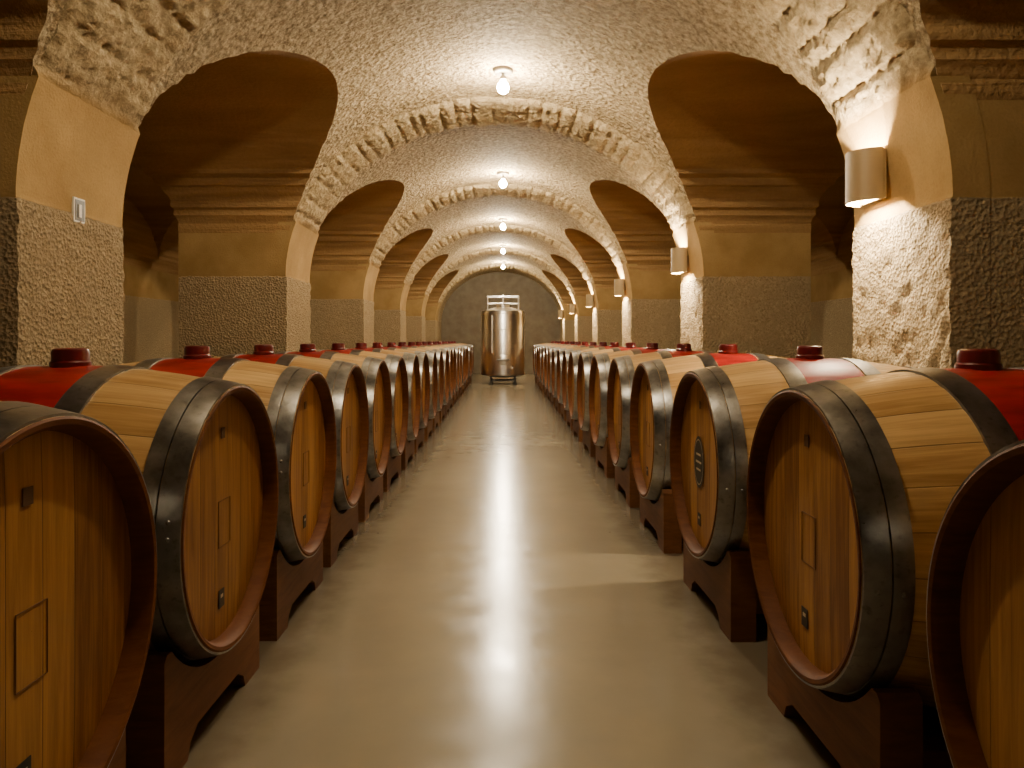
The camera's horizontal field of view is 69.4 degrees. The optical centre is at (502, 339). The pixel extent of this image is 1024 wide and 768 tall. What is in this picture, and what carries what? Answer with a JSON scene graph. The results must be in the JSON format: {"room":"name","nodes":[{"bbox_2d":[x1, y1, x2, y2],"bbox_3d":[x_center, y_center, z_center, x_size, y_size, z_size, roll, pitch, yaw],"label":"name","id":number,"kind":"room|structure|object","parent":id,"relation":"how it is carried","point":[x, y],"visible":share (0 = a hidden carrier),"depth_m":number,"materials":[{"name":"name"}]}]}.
{"room":"wine cellar","nodes":[
{"label":"wine cellar","id":0,"kind":"room"},
{"bbox_2d":[441,272,559,372],"bbox_3d":[-0.100,-1.180,31.800,13.200,5.200,0.200,0,0,0],"label":"wall","id":1,"kind":"structure","parent":0,"point":[461,315],"depth_m":31.70,"materials":[{"name":"beige paint"}]},
{"bbox_2d":[182,373,840,767],"bbox_3d":[-0.100,1.470,14.500,13.200,0.100,34.600,0,0,0],"label":"floor","id":2,"kind":"structure","parent":0,"point":[502,604],"depth_m":3.46,"materials":[{"name":"concrete"}]},
{"bbox_2d":[108,727,125,767],"bbox_3d":[-1.629,1.211,1.655,1.120,0.418,0.880,0,0,0],"label":"stand","id":3,"kind":"object","parent":2,"relation":"on","point":[118,760],"visible":0.04,"depth_m":2.06,"materials":[{"name":"brown wood"}]},
{"bbox_2d":[0,401,156,767],"bbox_3d":[-1.629,0.618,1.655,1.268,1.177,1.113,0,0,0],"label":"wine barrel","id":4,"kind":"object","parent":3,"relation":"on","point":[78,544],"visible":1,"depth_m":1.79,"materials":[{"name":"brown wood"}]},
{"bbox_2d":[126,606,258,767],"bbox_3d":[-1.621,1.211,2.775,1.120,0.418,0.880,0,0,1],"label":"stand","id":5,"kind":"object","parent":2,"relation":"on","point":[173,695],"visible":0.43,"depth_m":2.41,"materials":[{"name":"brown wood"}]},
{"bbox_2d":[0,348,278,662],"bbox_3d":[-1.621,0.618,2.775,1.268,1.177,1.113,0,0,1],"label":"wine barrel","id":6,"kind":"object","parent":5,"relation":"on","point":[203,449],"visible":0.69,"depth_m":2.59,"materials":[{"name":"brown wood"}]},
{"bbox_2d":[259,541,322,640],"bbox_3d":[-1.624,1.211,3.930,1.120,0.418,0.880,0,0,0],"label":"stand","id":7,"kind":"object","parent":2,"relation":"on","point":[286,581],"visible":0.23,"depth_m":3.58,"materials":[{"name":"brown wood"}]},
{"bbox_2d":[118,346,336,561],"bbox_3d":[-1.624,0.618,3.930,1.268,1.177,1.113,0,0,0],"label":"wine barrel","id":8,"kind":"object","parent":7,"relation":"on","point":[298,402],"visible":0.38,"depth_m":3.79,"materials":[{"name":"brown wood"}]},
{"bbox_2d":[323,502,357,566],"bbox_3d":[-1.636,1.211,5.060,1.120,0.418,0.880,0,0,0],"label":"stand","id":9,"kind":"object","parent":2,"relation":"on","point":[343,523],"visible":0.25,"depth_m":4.78,"materials":[{"name":"brown wood"}]},
{"bbox_2d":[213,344,368,510],"bbox_3d":[-1.636,0.618,5.060,1.268,1.177,1.113,0,0,0],"label":"wine barrel","id":10,"kind":"object","parent":9,"relation":"on","point":[345,380],"visible":0.31,"depth_m":5.00,"materials":[{"name":"brown wood"}]},
{"bbox_2d":[358,470,382,521],"bbox_3d":[-1.636,1.211,6.205,1.120,0.418,0.880,0,0,0],"label":"stand","id":11,"kind":"object","parent":2,"relation":"on","point":[372,491],"visible":0.2,"depth_m":5.92,"materials":[{"name":"brown wood"}]},
{"bbox_2d":[274,344,391,478],"bbox_3d":[-1.636,0.618,6.205,1.268,1.177,1.113,0,0,0],"label":"wine barrel","id":12,"kind":"object","parent":11,"relation":"on","point":[375,371],"visible":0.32,"depth_m":6.14,"materials":[{"name":"brown wood"}]},
{"bbox_2d":[383,453,400,491],"bbox_3d":[-1.635,1.211,7.350,1.120,0.418,0.880,0,0,1],"label":"stand","id":13,"kind":"object","parent":2,"relation":"on","point":[393,469],"visible":0.08,"depth_m":7.15,"materials":[{"name":"brown wood"}]},
{"bbox_2d":[316,343,408,456],"bbox_3d":[-1.635,0.618,7.350,1.268,1.177,1.113,0,0,1],"label":"wine barrel","id":14,"kind":"object","parent":13,"relation":"on","point":[396,364],"visible":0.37,"depth_m":7.32,"materials":[{"name":"brown wood"}]},
{"bbox_2d":[401,437,413,469],"bbox_3d":[-1.627,1.211,8.495,1.120,0.418,0.880,0,0,0],"label":"stand","id":15,"kind":"object","parent":2,"relation":"on","point":[408,453],"visible":0.09,"depth_m":8.25,"materials":[{"name":"brown wood"}]},
{"bbox_2d":[346,343,420,440],"bbox_3d":[-1.627,0.618,8.495,1.268,1.177,1.113,0,0,0],"label":"wine barrel","id":16,"kind":"object","parent":15,"relation":"on","point":[411,360],"visible":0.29,"depth_m":8.44,"materials":[{"name":"brown wood"}]},
{"bbox_2d":[414,428,423,453],"bbox_3d":[-1.634,1.211,9.640,1.120,0.418,0.880,0,0,0],"label":"stand","id":17,"kind":"object","parent":2,"relation":"on","point":[419,441],"visible":0.02,"depth_m":9.52,"materials":[{"name":"brown wood"}]},
{"bbox_2d":[369,342,429,428],"bbox_3d":[-1.634,0.618,9.640,1.268,1.177,1.113,0,0,0],"label":"wine barrel","id":18,"kind":"object","parent":17,"relation":"on","point":[422,356],"visible":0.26,"depth_m":9.71,"materials":[{"name":"brown wood"}]},
{"bbox_2d":[424,417,432,441],"bbox_3d":[-1.622,1.211,10.785,1.120,0.418,0.880,0,0,-1],"label":"stand","id":19,"kind":"object","parent":2,"relation":"on","point":[428,430],"visible":0.07,"depth_m":10.52,"materials":[{"name":"brown wood"}]},
{"bbox_2d":[386,342,437,418],"bbox_3d":[-1.622,0.618,10.785,1.268,1.177,1.113,0,0,-1],"label":"wine barrel","id":20,"kind":"object","parent":19,"relation":"on","point":[432,358],"visible":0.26,"depth_m":10.69,"materials":[{"name":"brown wood"}]},
{"bbox_2d":[433,411,438,430],"bbox_3d":[-1.623,1.211,11.930,1.120,0.418,0.880,0,0,0],"label":"stand","id":21,"kind":"object","parent":2,"relation":"on","point":[436,419],"visible":0.06,"depth_m":11.83,"materials":[{"name":"brown wood"}]},
{"bbox_2d":[397,342,443,411],"bbox_3d":[-1.623,0.618,11.930,1.268,1.177,1.113,0,0,0],"label":"wine barrel","id":22,"kind":"object","parent":21,"relation":"on","point":[440,363],"visible":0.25,"depth_m":11.92,"materials":[{"name":"brown wood"}]},
{"bbox_2d":[439,405,445,422],"bbox_3d":[-1.614,1.211,13.075,1.120,0.418,0.880,0,0,1],"label":"stand","id":23,"kind":"object","parent":2,"relation":"on","point":[442,414],"visible":0.05,"depth_m":12.91,"materials":[{"name":"brown wood"}]},
{"bbox_2d":[407,342,449,404],"bbox_3d":[-1.614,0.618,13.075,1.268,1.177,1.113,0,0,1],"label":"wine barrel","id":24,"kind":"object","parent":23,"relation":"on","point":[445,352],"visible":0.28,"depth_m":13.20,"materials":[{"name":"brown wood"}]},
{"bbox_2d":[446,400,449,415],"bbox_3d":[-1.616,1.211,14.220,1.120,0.418,0.880,0,0,0],"label":"stand","id":25,"kind":"object","parent":2,"relation":"on","point":[448,404],"visible":0.06,"depth_m":14.34,"materials":[{"name":"brown wood"}]},
{"bbox_2d":[415,342,453,399],"bbox_3d":[-1.616,0.618,14.220,1.268,1.177,1.113,0,0,0],"label":"wine barrel","id":26,"kind":"object","parent":25,"relation":"on","point":[450,351],"visible":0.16,"depth_m":14.48,"materials":[{"name":"brown wood"}]},
{"bbox_2d":[481,294,524,384],"bbox_3d":[0.000,-0.030,23.946,1.424,2.900,1.532,0,0,0],"label":"tank","id":27,"kind":"object","parent":2,"relation":"on","point":[502,326],"visible":1,"depth_m":23.42,"materials":[{"name":"silver metal"}]},
{"bbox_2d":[547,389,550,401],"bbox_3d":[1.633,1.211,17.420,1.120,0.418,0.880,0,0,-1],"label":"stand","id":28,"kind":"object","parent":2,"relation":"on","point":[548,392],"visible":0.07,"depth_m":17.29,"materials":[{"name":"brown wood"}]},
{"bbox_2d":[544,341,574,388],"bbox_3d":[1.633,0.618,17.420,1.268,1.177,1.113,0,0,-1],"label":"wine barrel","id":29,"kind":"object","parent":28,"relation":"on","point":[571,342],"visible":0.2,"depth_m":17.64,"materials":[{"name":"brown wood"}]},
{"bbox_2d":[551,393,554,406],"bbox_3d":[1.627,1.211,16.080,1.120,0.418,0.880,0,0,0],"label":"stand","id":30,"kind":"object","parent":2,"relation":"on","point":[552,397],"visible":0.06,"depth_m":15.79,"materials":[{"name":"brown wood"}]},
{"bbox_2d":[547,341,580,392],"bbox_3d":[1.627,0.618,16.080,1.268,1.177,1.113,0,0,0],"label":"wine barrel","id":31,"kind":"object","parent":30,"relation":"on","point":[550,349],"visible":0.2,"depth_m":16.02,"materials":[{"name":"brown wood"}]},
{"bbox_2d":[555,398,560,412],"bbox_3d":[1.630,1.211,14.740,1.120,0.418,0.880,0,0,0],"label":"stand","id":32,"kind":"object","parent":2,"relation":"on","point":[557,405],"visible":0.08,"depth_m":14.53,"materials":[{"name":"brown wood"}]},
{"bbox_2d":[551,342,587,397],"bbox_3d":[1.630,0.618,14.740,1.268,1.177,1.113,0,0,0],"label":"wine barrel","id":33,"kind":"object","parent":32,"relation":"on","point":[555,350],"visible":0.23,"depth_m":14.68,"materials":[{"name":"brown wood"}]},
{"bbox_2d":[561,403,565,420],"bbox_3d":[1.634,1.211,13.400,1.120,0.418,0.880,0,0,0],"label":"stand","id":34,"kind":"object","parent":2,"relation":"on","point":[563,412],"visible":0.08,"depth_m":13.12,"materials":[{"name":"brown wood"}]},
{"bbox_2d":[556,342,598,403],"bbox_3d":[1.634,0.618,13.400,1.268,1.177,1.113,0,0,0],"label":"wine barrel","id":35,"kind":"object","parent":34,"relation":"on","point":[560,351],"visible":0.23,"depth_m":13.34,"materials":[{"name":"brown wood"}]},
{"bbox_2d":[566,410,572,429],"bbox_3d":[1.631,1.211,12.060,1.120,0.418,0.880,0,0,0],"label":"stand","id":36,"kind":"object","parent":2,"relation":"on","point":[569,421],"visible":0.09,"depth_m":12.10,"materials":[{"name":"brown wood"}]},
{"bbox_2d":[562,342,609,410],"bbox_3d":[1.631,0.618,12.060,1.268,1.177,1.113,0,0,0],"label":"wine barrel","id":37,"kind":"object","parent":36,"relation":"on","point":[566,353],"visible":0.2,"depth_m":12.04,"materials":[{"name":"brown wood"}]},
{"bbox_2d":[573,419,582,441],"bbox_3d":[1.614,1.211,10.720,1.120,0.418,0.880,0,0,0],"label":"stand","id":38,"kind":"object","parent":2,"relation":"on","point":[577,431],"visible":0.12,"depth_m":10.48,"materials":[{"name":"brown wood"}]},
{"bbox_2d":[568,342,624,419],"bbox_3d":[1.614,0.618,10.720,1.268,1.177,1.113,0,0,0],"label":"wine barrel","id":39,"kind":"object","parent":38,"relation":"on","point":[574,355],"visible":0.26,"depth_m":10.64,"materials":[{"name":"brown wood"}]},
{"bbox_2d":[583,426,595,457],"bbox_3d":[1.617,1.211,9.380,1.120,0.418,0.880,0,0,0],"label":"stand","id":40,"kind":"object","parent":2,"relation":"on","point":[588,443],"visible":0.11,"depth_m":9.04,"materials":[{"name":"brown wood"}]},
{"bbox_2d":[577,342,645,430],"bbox_3d":[1.617,0.618,9.380,1.268,1.177,1.113,0,0,0],"label":"wine barrel","id":41,"kind":"object","parent":40,"relation":"on","point":[585,358],"visible":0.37,"depth_m":9.28,"materials":[{"name":"brown wood"}]},
{"bbox_2d":[596,437,614,477],"bbox_3d":[1.623,1.211,8.040,1.120,0.418,0.880,0,0,0],"label":"stand","id":42,"kind":"object","parent":2,"relation":"on","point":[603,457],"visible":0.25,"depth_m":7.62,"materials":[{"name":"brown wood"}]},
{"bbox_2d":[589,343,675,446],"bbox_3d":[1.623,0.618,8.040,1.268,1.177,1.113,0,0,0],"label":"wine barrel","id":43,"kind":"object","parent":42,"relation":"on","point":[600,363],"visible":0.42,"depth_m":7.91,"materials":[{"name":"brown wood"}]},
{"bbox_2d":[615,457,639,507],"bbox_3d":[1.637,1.211,6.700,1.120,0.418,0.880,0,0,1],"label":"stand","id":44,"kind":"object","parent":2,"relation":"on","point":[624,477],"visible":0.25,"depth_m":6.33,"materials":[{"name":"brown wood"}]},
{"bbox_2d":[607,343,715,467],"bbox_3d":[1.637,0.618,6.700,1.268,1.177,1.113,0,0,1],"label":"wine barrel","id":45,"kind":"object","parent":44,"relation":"on","point":[622,369],"visible":0.3,"depth_m":6.57,"materials":[{"name":"brown wood"}]},
{"bbox_2d":[640,489,681,552],"bbox_3d":[1.631,1.211,5.360,1.120,0.418,0.880,0,0,0],"label":"stand","id":46,"kind":"object","parent":2,"relation":"on","point":[660,515],"visible":0.28,"depth_m":4.93,"materials":[{"name":"brown wood"}]},
{"bbox_2d":[630,344,786,500],"bbox_3d":[1.631,0.618,5.360,1.268,1.177,1.113,0,0,0],"label":"wine barrel","id":47,"kind":"object","parent":46,"relation":"on","point":[655,383],"visible":0.34,"depth_m":5.18,"materials":[{"name":"brown wood"}]},
{"bbox_2d":[683,540,763,641],"bbox_3d":[1.626,1.211,3.920,1.120,0.418,0.880,0,0,-1],"label":"stand","id":48,"kind":"object","parent":2,"relation":"on","point":[730,584],"visible":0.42,"depth_m":3.49,"materials":[{"name":"brown wood"}]},
{"bbox_2d":[670,346,913,562],"bbox_3d":[1.626,0.618,3.920,1.268,1.177,1.113,0,0,-1],"label":"wine barrel","id":49,"kind":"object","parent":48,"relation":"on","point":[717,411],"visible":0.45,"depth_m":3.71,"materials":[{"name":"brown wood"}]},
{"bbox_2d":[768,627,952,767],"bbox_3d":[1.619,1.211,2.520,1.120,0.418,0.880,0,0,0],"label":"stand","id":50,"kind":"object","parent":2,"relation":"on","point":[884,727],"visible":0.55,"depth_m":2.20,"materials":[{"name":"brown wood"}]},
{"bbox_2d":[746,349,1023,708],"bbox_3d":[1.619,0.618,2.520,1.268,1.177,1.113,0,0,0],"label":"wine barrel","id":51,"kind":"object","parent":50,"relation":"on","point":[852,483],"visible":0.82,"depth_m":2.25,"materials":[{"name":"brown wood"}]},
{"bbox_3d":[-1.630,1.211,16.510,1.120,0.418,0.880,0,0,0],"label":"stand","id":52,"kind":"object","parent":2,"relation":"on","visible":0},
{"bbox_2d":[427,341,458,390],"bbox_3d":[-1.630,0.618,16.510,1.268,1.177,1.113,0,0,0],"label":"wine barrel","id":53,"kind":"object","parent":52,"relation":"on","point":[428,342],"visible":0.16,"depth_m":16.46,"materials":[{"name":"brown wood"}]},
{"bbox_3d":[-1.622,1.211,18.800,1.120,0.418,0.880,0,0,0],"label":"stand","id":54,"kind":"object","parent":2,"relation":"on","visible":0},
{"bbox_2d":[437,341,464,384],"bbox_3d":[-1.622,0.618,18.800,1.268,1.177,1.113,0,0,0],"label":"wine barrel","id":55,"kind":"object","parent":54,"relation":"on","point":[438,342],"visible":0.14,"depth_m":18.75,"materials":[{"name":"brown wood"}]},
{"bbox_3d":[-1.634,1.211,15.365,1.120,0.418,0.880,0,0,1],"label":"stand","id":56,"kind":"object","parent":2,"relation":"on","visible":0},
{"bbox_2d":[422,341,455,394],"bbox_3d":[-1.633,0.618,15.365,1.268,1.177,1.113,0,0,1],"label":"wine barrel","id":57,"kind":"object","parent":56,"relation":"on","point":[423,342],"visible":0.15,"depth_m":15.63,"materials":[{"name":"brown wood"}]},
{"bbox_3d":[-1.633,1.211,17.655,1.120,0.418,0.880,0,0,0],"label":"stand","id":58,"kind":"object","parent":2,"relation":"on","visible":0},
{"bbox_2d":[433,341,461,387],"bbox_3d":[-1.633,0.618,17.655,1.268,1.177,1.113,0,0,0],"label":"wine barrel","id":59,"kind":"object","parent":58,"relation":"on","point":[434,342],"visible":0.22,"depth_m":17.61,"materials":[{"name":"brown wood"}]},
{"bbox_3d":[1.624,1.211,18.760,1.120,0.418,0.880,0,0,0],"label":"stand","id":60,"kind":"object","parent":2,"relation":"on","visible":0},
{"bbox_2d":[541,341,569,384],"bbox_3d":[1.624,0.618,18.760,1.268,1.177,1.113,0,0,0],"label":"wine barrel","id":61,"kind":"object","parent":60,"relation":"on","point":[566,342],"visible":0.2,"depth_m":18.70,"materials":[{"name":"brown wood"}]},
{"bbox_3d":[1.614,1.211,20.100,1.120,0.418,0.880,0,0,0],"label":"stand","id":62,"kind":"object","parent":2,"relation":"on","visible":0},
{"bbox_2d":[538,341,564,381],"bbox_3d":[1.615,0.618,20.100,1.268,1.177,1.113,0,0,0],"label":"wine barrel","id":63,"kind":"object","parent":62,"relation":"on","point":[561,342],"visible":0.22,"depth_m":20.05,"materials":[{"name":"brown wood"}]},
{"bbox_3d":[-1.624,1.211,19.945,1.120,0.418,0.880,0,0,1],"label":"stand","id":64,"kind":"object","parent":2,"relation":"on","visible":0},
{"bbox_2d":[442,341,466,382],"bbox_3d":[-1.624,0.618,19.945,1.268,1.177,1.113,0,0,1],"label":"wine barrel","id":65,"kind":"object","parent":64,"relation":"on","point":[443,342],"visible":0.14,"depth_m":20.26,"materials":[{"name":"brown wood"}]},
{"bbox_3d":[1.633,1.211,22.780,1.120,0.418,0.880,0,0,0],"label":"stand","id":66,"kind":"object","parent":2,"relation":"on","visible":0},
{"bbox_2d":[535,341,556,376],"bbox_3d":[1.633,0.618,22.780,1.268,1.177,1.113,0,0,0],"label":"wine barrel","id":67,"kind":"object","parent":66,"relation":"on","point":[554,341],"visible":0.12,"depth_m":22.74,"materials":[{"name":"brown wood"}]},
{"bbox_3d":[-1.621,1.211,22.235,1.120,0.418,0.880,0,0,0],"label":"stand","id":68,"kind":"object","parent":2,"relation":"on","visible":0},
{"bbox_2d":[448,341,470,377],"bbox_3d":[-1.621,0.618,22.235,1.268,1.177,1.113,0,0,0],"label":"wine barrel","id":69,"kind":"object","parent":68,"relation":"on","point":[469,348],"visible":0.13,"depth_m":22.20,"materials":[{"name":"brown wood"}]},
{"bbox_3d":[-1.630,1.211,23.380,1.120,0.418,0.880,0,0,0],"label":"stand","id":70,"kind":"object","parent":2,"relation":"on","visible":0},
{"bbox_2d":[451,341,471,375],"bbox_3d":[-1.629,0.618,23.380,1.268,1.177,1.113,0,0,0],"label":"wine barrel","id":71,"kind":"object","parent":70,"relation":"on","point":[451,341],"visible":0.12,"depth_m":23.66,"materials":[{"name":"brown wood"}]},
{"bbox_3d":[1.629,1.211,21.440,1.120,0.418,0.880,0,0,-1],"label":"stand","id":72,"kind":"object","parent":2,"relation":"on","visible":0},
{"bbox_2d":[536,341,559,378],"bbox_3d":[1.629,0.618,21.440,1.268,1.177,1.113,0,0,-1],"label":"wine barrel","id":73,"kind":"object","parent":72,"relation":"on","point":[558,342],"visible":0.1,"depth_m":21.70,"materials":[{"name":"brown wood"}]},
{"bbox_3d":[1.622,1.211,24.120,1.120,0.418,0.880,0,0,0],"label":"stand","id":74,"kind":"object","parent":2,"relation":"on","visible":0},
{"bbox_2d":[533,341,553,374],"bbox_3d":[1.622,0.618,24.120,1.268,1.177,1.113,0,0,0],"label":"wine barrel","id":75,"kind":"object","parent":74,"relation":"on","point":[551,341],"visible":0.19,"depth_m":24.04,"materials":[{"name":"brown wood"}]},
{"bbox_3d":[-1.636,1.211,21.090,1.120,0.418,0.880,0,0,0],"label":"stand","id":76,"kind":"object","parent":2,"relation":"on","visible":0},
{"bbox_2d":[445,341,468,379],"bbox_3d":[-1.636,0.618,21.090,1.268,1.177,1.113,0,0,0],"label":"wine barrel","id":77,"kind":"object","parent":76,"relation":"on","point":[446,342],"visible":0.15,"depth_m":21.44,"materials":[{"name":"brown wood"}]},
{"bbox_3d":[-1.626,1.211,24.525,1.120,0.418,0.880,0,0,0],"label":"stand","id":78,"kind":"object","parent":2,"relation":"on","visible":0},
{"bbox_2d":[453,341,473,373],"bbox_3d":[-1.626,0.618,24.525,1.268,1.177,1.113,0,0,0],"label":"wine barrel","id":79,"kind":"object","parent":78,"relation":"on","point":[453,341],"visible":0.07,"depth_m":24.89,"materials":[{"name":"brown wood"}]},
{"bbox_3d":[1.632,1.211,1.270,1.120,0.418,0.880,0,0,0],"label":"stand","id":80,"kind":"object","parent":2,"relation":"on","visible":0},
{"bbox_2d":[926,440,1023,767],"bbox_3d":[1.632,0.618,1.270,1.268,1.177,1.113,0,0,0],"label":"wine barrel","id":81,"kind":"object","parent":80,"relation":"on","point":[975,598],"visible":1,"depth_m":1.62,"materials":[{"name":"brown wood"}]},
{"bbox_2d":[0,0,1023,368],"bbox_3d":[-0.100,-1.180,14.500,13.000,5.200,34.400,0,0,0],"label":"ceiling","id":82,"kind":"structure","parent":0,"point":[245,118],"depth_m":8.45,"materials":[{"name":"stone"}]},
{"bbox_2d":[269,97,719,352],"bbox_3d":[-0.100,-0.825,9.401,5.400,4.490,1.146,0,0,0],"label":"arch","id":83,"kind":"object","parent":82,"relation":"attached to","point":[292,250],"depth_m":9.14,"materials":[{"name":"beige stone"}]},
{"bbox_2d":[671,247,686,273],"bbox_3d":[2.264,-1.025,9.580,0.170,0.320,0.300,0,0,0],"label":"wall sconce","id":84,"kind":"object","parent":83,"relation":"attached to","point":[678,254],"visible":1,"depth_m":9.46,"materials":[{"name":"metal"}]},
{"bbox_2d":[0,0,989,368],"bbox_3d":[-0.100,-0.825,4.499,5.400,4.490,1.152,0,0,0],"label":"arch","id":85,"kind":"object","parent":82,"relation":"attached to","point":[921,251],"depth_m":4.30,"materials":[{"name":"beige stone"}]},
{"bbox_2d":[72,197,84,223],"bbox_3d":[-2.589,-0.790,4.520,0.024,0.150,0.120,0,0,0],"label":"light switch","id":86,"kind":"object","parent":85,"relation":"attached to","point":[78,205],"visible":1,"depth_m":4.50,"materials":[{"name":"white plastic"}]},
{"bbox_2d":[845,146,885,206],"bbox_3d":[2.264,-1.025,4.680,0.170,0.320,0.300,0,0,0],"label":"wall sconce","id":87,"kind":"object","parent":85,"relation":"attached to","point":[865,168],"visible":1,"depth_m":4.57,"materials":[{"name":"metal"}]},
{"bbox_2d":[352,183,642,347],"bbox_3d":[-0.100,-0.825,14.299,5.401,4.490,1.152,0,0,0],"label":"stone arch","id":88,"kind":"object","parent":82,"relation":"attached to","point":[365,279],"depth_m":13.96,"materials":[{"name":"beige stone"}]},
{"bbox_2d":[614,279,623,295],"bbox_3d":[2.264,-1.025,14.480,0.170,0.320,0.300,0,0,0],"label":"wall sconce","id":89,"kind":"object","parent":88,"relation":"attached to","point":[618,283],"visible":1,"depth_m":14.36,"materials":[{"name":"metal"}]},
{"bbox_2d":[392,225,605,345],"bbox_3d":[-0.100,-0.825,19.199,5.400,4.490,1.152,0,0,0],"label":"arch","id":90,"kind":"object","parent":82,"relation":"attached to","point":[400,295],"depth_m":18.81,"materials":[{"name":"beige stone"}]},
{"bbox_2d":[586,294,592,306],"bbox_3d":[2.264,-1.025,19.380,0.170,0.320,0.300,0,0,0],"label":"wall sconce","id":91,"kind":"object","parent":90,"relation":"attached to","point":[589,298],"visible":1,"depth_m":19.25,"materials":[{"name":"metal"}]},
{"bbox_2d":[415,249,584,343],"bbox_3d":[-0.100,-0.825,24.101,5.400,4.490,1.146,0,0,0],"label":"stone arch","id":92,"kind":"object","parent":82,"relation":"attached to","point":[421,304],"depth_m":23.65,"materials":[{"name":"beige stone"}]},
{"bbox_2d":[569,304,574,313],"bbox_3d":[2.264,-1.025,24.280,0.170,0.320,0.300,0,0,0],"label":"wall sconce","id":93,"kind":"object","parent":92,"relation":"attached to","point":[571,306],"visible":1,"depth_m":24.16,"materials":[{"name":"metal"}]},
{"bbox_2d":[430,264,570,341],"bbox_3d":[-0.100,-0.825,28.999,5.401,4.490,1.152,0,0,0],"label":"stone arch","id":94,"kind":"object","parent":82,"relation":"attached to","point":[435,309],"depth_m":28.52,"materials":[{"name":"beige stone"}]},
{"bbox_2d":[558,310,562,317],"bbox_3d":[2.264,-1.025,29.180,0.170,0.320,0.300,0,0,0],"label":"wall sconce","id":95,"kind":"object","parent":94,"relation":"attached to","point":[560,312],"visible":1,"depth_m":29.05,"materials":[{"name":"metal"}]},
{"bbox_2d":[493,66,512,93],"bbox_3d":[0.000,-2.781,7.950,0.210,0.273,0.210,0,0,0],"label":"ceiling lamp","id":96,"kind":"object","parent":82,"relation":"attached to","point":[502,71],"depth_m":7.91,"materials":[{"name":"white glass"}]},
{"bbox_2d":[497,171,508,187],"bbox_3d":[0.000,-2.781,12.850,0.210,0.273,0.210,0,0,0],"label":"ceiling lamp","id":97,"kind":"object","parent":82,"relation":"attached to","point":[502,183],"depth_m":12.81,"materials":[{"name":"white glass"}]},
{"bbox_2d":[499,218,506,229],"bbox_3d":[0.000,-2.781,17.750,0.210,0.273,0.210,0,0,0],"label":"ceiling lamp","id":98,"kind":"object","parent":82,"relation":"attached to","point":[502,226],"depth_m":17.71,"materials":[{"name":"white glass"}]},
{"bbox_2d":[500,245,505,253],"bbox_3d":[0.000,-2.781,22.650,0.210,0.273,0.210,0,0,0],"label":"ceiling lamp","id":99,"kind":"object","parent":82,"relation":"attached to","point":[502,251],"depth_m":22.61,"materials":[{"name":"white glass"}]}
]}

